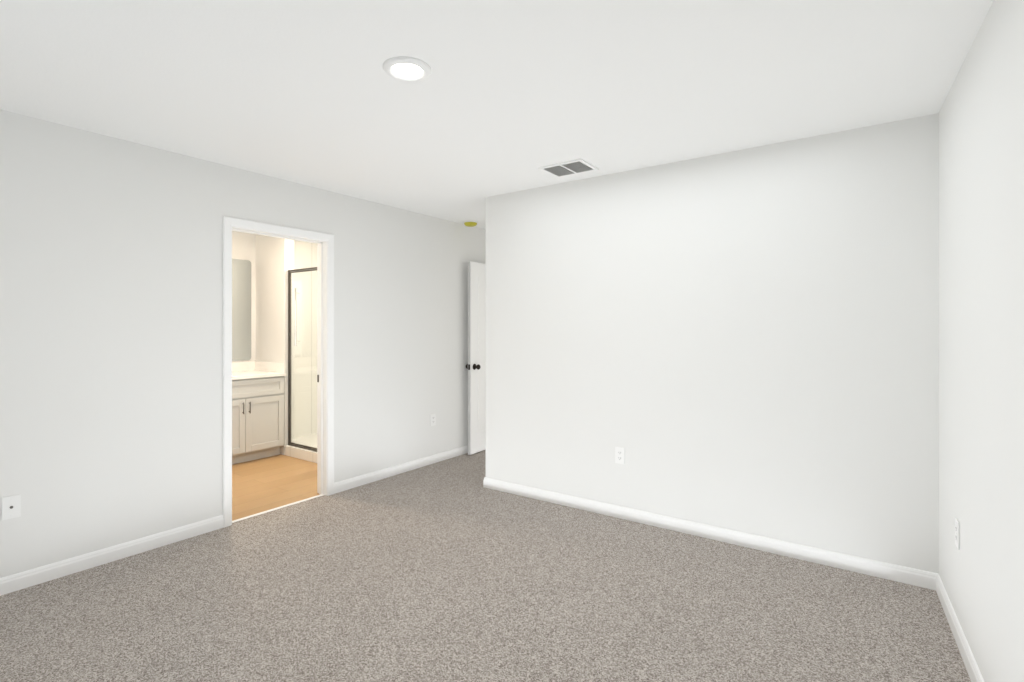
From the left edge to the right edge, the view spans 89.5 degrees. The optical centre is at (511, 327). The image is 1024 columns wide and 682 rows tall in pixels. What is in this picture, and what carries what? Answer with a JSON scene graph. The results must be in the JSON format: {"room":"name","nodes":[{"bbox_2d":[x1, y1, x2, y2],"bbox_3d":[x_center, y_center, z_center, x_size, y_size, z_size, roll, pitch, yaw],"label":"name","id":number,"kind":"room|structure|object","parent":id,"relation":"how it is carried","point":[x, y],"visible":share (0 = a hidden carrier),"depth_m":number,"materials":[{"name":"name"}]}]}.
{"room":"empty bedroom","nodes":[
{"label":"empty bedroom","id":0,"kind":"room"},
{"bbox_2d":[0,109,485,577],"bbox_3d":[-1.668,0.123,3.973,0.120,2.440,5.690,0,0,35],"label":"wall","id":1,"kind":"structure","parent":0,"point":[110,341],"depth_m":3.15,"materials":[{"name":"white paint"}]},
{"bbox_2d":[2,494,20,520],"bbox_3d":[-2.541,0.913,2.625,0.016,0.115,0.070,0,0,35],"label":"outlet","id":2,"kind":"object","parent":1,"relation":"attached to","point":[11,507],"visible":1,"depth_m":2.63,"materials":[{"name":"white plastic"}]},
{"bbox_2d":[0,515,222,595],"bbox_3d":[-2.558,1.301,2.605,0.013,0.084,2.128,0,0,35],"label":"baseboard","id":3,"kind":"structure","parent":1,"relation":"attached to","point":[15,582],"depth_m":2.93,"materials":[{"name":"white paint"}]},
{"bbox_2d":[222,216,333,527],"bbox_3d":[-1.740,0.297,3.859,0.140,2.092,0.864,0,0,35],"label":"door frame","id":4,"kind":"structure","parent":1,"relation":"attached to","point":[228,223],"depth_m":4.13,"materials":[{"name":"white paint"}]},
{"bbox_2d":[232,494,323,522],"bbox_3d":[-1.727,1.341,3.849,0.032,0.005,0.740,0,0,35],"label":"trim","id":5,"kind":"structure","parent":1,"relation":"attached to","point":[250,516],"depth_m":3.82,"materials":[{"name":"white paint"}]},
{"bbox_2d":[334,445,467,493],"bbox_3d":[-0.733,1.301,5.162,0.030,0.084,2.428,0,0,35],"label":"baseboard","id":6,"kind":"structure","parent":1,"relation":"attached to","point":[340,486],"depth_m":4.71,"materials":[{"name":"white paint"}]},
{"bbox_2d":[430,414,435,425],"bbox_3d":[-0.780,0.913,5.115,0.007,0.115,0.070,0,0,35],"label":"outlet","id":7,"kind":"object","parent":1,"relation":"attached to","point":[432,419],"visible":1,"depth_m":5.11,"materials":[{"name":"white plastic"}]},
{"bbox_2d":[232,231,254,361],"bbox_3d":[-3.191,0.123,5.422,0.120,2.440,2.990,0,0,35],"label":"wall","id":8,"kind":"structure","parent":0,"point":[243,246],"depth_m":5.73,"materials":[{"name":"white paint"}]},
{"bbox_2d":[232,259,250,360],"bbox_3d":[-3.222,-0.192,5.266,0.005,1.100,1.140,0,0,35],"label":"vanity mirror","id":9,"kind":"object","parent":8,"relation":"attached to","point":[241,309],"visible":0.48,"depth_m":5.64,"materials":[{"name":"clear glass"}]},
{"bbox_2d":[232,361,255,372],"bbox_3d":[-3.222,0.421,5.252,0.019,0.100,1.256,0,0,35],"label":"backsplash","id":10,"kind":"structure","parent":8,"relation":"attached to","point":[245,364],"depth_m":5.64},
{"bbox_2d":[255,234,292,454],"bbox_3d":[-2.602,0.123,5.647,0.580,2.440,0.100,0,0,35],"label":"wall","id":11,"kind":"structure","parent":0,"point":[273,260],"depth_m":5.56,"materials":[{"name":"white paint"}]},
{"bbox_2d":[256,361,283,372],"bbox_3d":[-2.629,0.421,5.589,0.596,0.100,0.019,0,0,35],"label":"backsplash","id":12,"kind":"structure","parent":11,"relation":"attached to","point":[273,367],"depth_m":5.54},
{"bbox_2d":[232,454,319,520],"bbox_3d":[-2.357,1.393,4.830,2.165,0.100,2.990,0,0,35],"label":"floor","id":13,"kind":"structure","parent":0,"point":[266,483],"depth_m":4.45,"materials":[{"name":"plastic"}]},
{"bbox_2d":[232,373,285,463],"bbox_3d":[-2.971,0.923,5.079,0.628,0.840,1.246,0,0,35],"label":"bathroom vanity","id":14,"kind":"object","parent":13,"relation":"on","point":[257,409],"depth_m":5.19,"materials":[{"name":"grey paint"}]},
{"bbox_2d":[232,369,275,376],"bbox_3d":[-2.981,0.487,5.080,0.611,0.032,1.256,0,0,35],"label":"countertop","id":15,"kind":"structure","parent":14,"relation":"on","point":[239,372],"depth_m":5.30,"materials":[{"name":"white stone"}]},
{"bbox_2d":[285,267,316,462],"bbox_3d":[-1.628,0.338,5.332,1.364,2.010,0.718,0,0,35],"label":"shower enclosure","id":16,"kind":"object","parent":13,"relation":"on","point":[302,364],"visible":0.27,"depth_m":5.32,"materials":[{"name":"glass"}]},
{"bbox_2d":[0,450,970,681],"bbox_3d":[0.129,1.393,2.698,4.357,0.100,5.690,0,0,35],"label":"floor","id":17,"kind":"structure","parent":0,"point":[453,569],"depth_m":2.49,"materials":[{"name":"grey carpet"}]},
{"bbox_2d":[0,0,993,229],"bbox_3d":[-0.754,-1.157,3.325,6.522,0.120,5.690,0,0,35],"label":"ceiling","id":18,"kind":"structure","parent":0,"point":[507,96],"depth_m":2.29,"materials":[{"name":"white paint"}]},
{"bbox_2d":[383,56,430,81],"bbox_3d":[-0.444,-1.089,2.191,0.202,0.016,0.202,0,0,35],"label":"recessed light","id":19,"kind":"object","parent":18,"relation":"in","point":[406,69],"visible":0.98,"depth_m":2.17,"materials":[{"name":"white plastic"}]},
{"bbox_2d":[464,220,476,226],"bbox_3d":[-0.429,-1.072,5.356,0.140,0.049,0.140,0,0,35],"label":"smoke detector","id":20,"kind":"object","parent":18,"relation":"attached to","point":[469,223],"visible":1,"depth_m":5.31,"materials":[{"name":"yellow plastic"}]},
{"bbox_2d":[538,158,598,177],"bbox_3d":[0.389,-1.092,3.555,0.330,0.009,0.270,0,0,35],"label":"ceiling vent","id":21,"kind":"object","parent":18,"relation":"in","point":[569,168],"visible":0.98,"depth_m":3.54,"materials":[{"name":"white plastic"}]},
{"bbox_2d":[486,113,938,573],"bbox_3d":[1.064,0.123,3.512,3.070,2.440,0.120,0,0,35],"label":"wall","id":22,"kind":"structure","parent":0,"point":[745,340],"depth_m":3.17,"materials":[{"name":"white paint"}]},
{"bbox_2d":[615,447,624,463],"bbox_3d":[0.762,0.903,3.648,0.070,0.115,0.007,0,0,35],"label":"outlet","id":23,"kind":"object","parent":22,"relation":"attached to","point":[619,455],"visible":1,"depth_m":3.64,"materials":[{"name":"white plastic"}]},
{"bbox_2d":[483,477,932,588],"bbox_3d":[0.955,1.301,3.509,2.923,0.084,0.013,0,0,35],"label":"baseboard","id":24,"kind":"structure","parent":22,"relation":"attached to","point":[857,564],"depth_m":3.20,"materials":[{"name":"white paint"}]},
{"bbox_2d":[939,0,1023,681],"bbox_3d":[1.177,0.123,0.916,0.120,2.440,3.997,0,0,32],"label":"wall","id":25,"kind":"structure","parent":0,"point":[981,310],"depth_m":1.83,"materials":[{"name":"white paint"}]},
{"bbox_2d":[955,518,959,549],"bbox_3d":[1.920,0.888,2.230,0.007,0.115,0.070,0,0,32],"label":"electrical outlet","id":26,"kind":"object","parent":25,"relation":"attached to","point":[957,533],"visible":1,"depth_m":2.21,"materials":[{"name":"white plastic"}]},
{"bbox_2d":[932,573,984,681],"bbox_3d":[1.162,1.301,1.015,0.244,0.084,3.840,0,0,35],"label":"baseboard","id":27,"kind":"structure","parent":25,"relation":"attached to","point":[972,668],"depth_m":2.19,"materials":[{"name":"white paint"}]},
{"bbox_3d":[-1.512,0.123,5.990,1.960,2.440,0.120,0,0,35],"label":"wall","id":28,"kind":"structure","parent":0,"visible":0},
{"bbox_2d":[293,240,294,269],"bbox_3d":[-2.558,0.123,5.683,0.549,2.439,0.009,0,0,35],"label":"shower wall tile","id":29,"kind":"structure","parent":28,"relation":"attached to","point":[293,240],"depth_m":5.52,"materials":[{"name":"white tile"}]},
{"bbox_2d":[295,240,316,268],"bbox_3d":[-2.577,0.123,6.175,0.008,2.439,0.790,0,0,35],"label":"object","id":30,"kind":"structure","parent":28,"relation":"attached to","point":[304,254],"depth_m":6.27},
{"bbox_3d":[0.310,0.123,5.984,1.020,2.440,0.120,0,0,35],"label":"wall","id":31,"kind":"structure","parent":0,"visible":0},
{"bbox_2d":[466,261,485,454],"bbox_3d":[-0.236,0.320,5.766,0.168,2.030,0.811,0,0,32],"label":"entry door","id":32,"kind":"structure","parent":31,"relation":"in","point":[476,366],"depth_m":5.50,"materials":[{"name":"white paint"}]}
]}

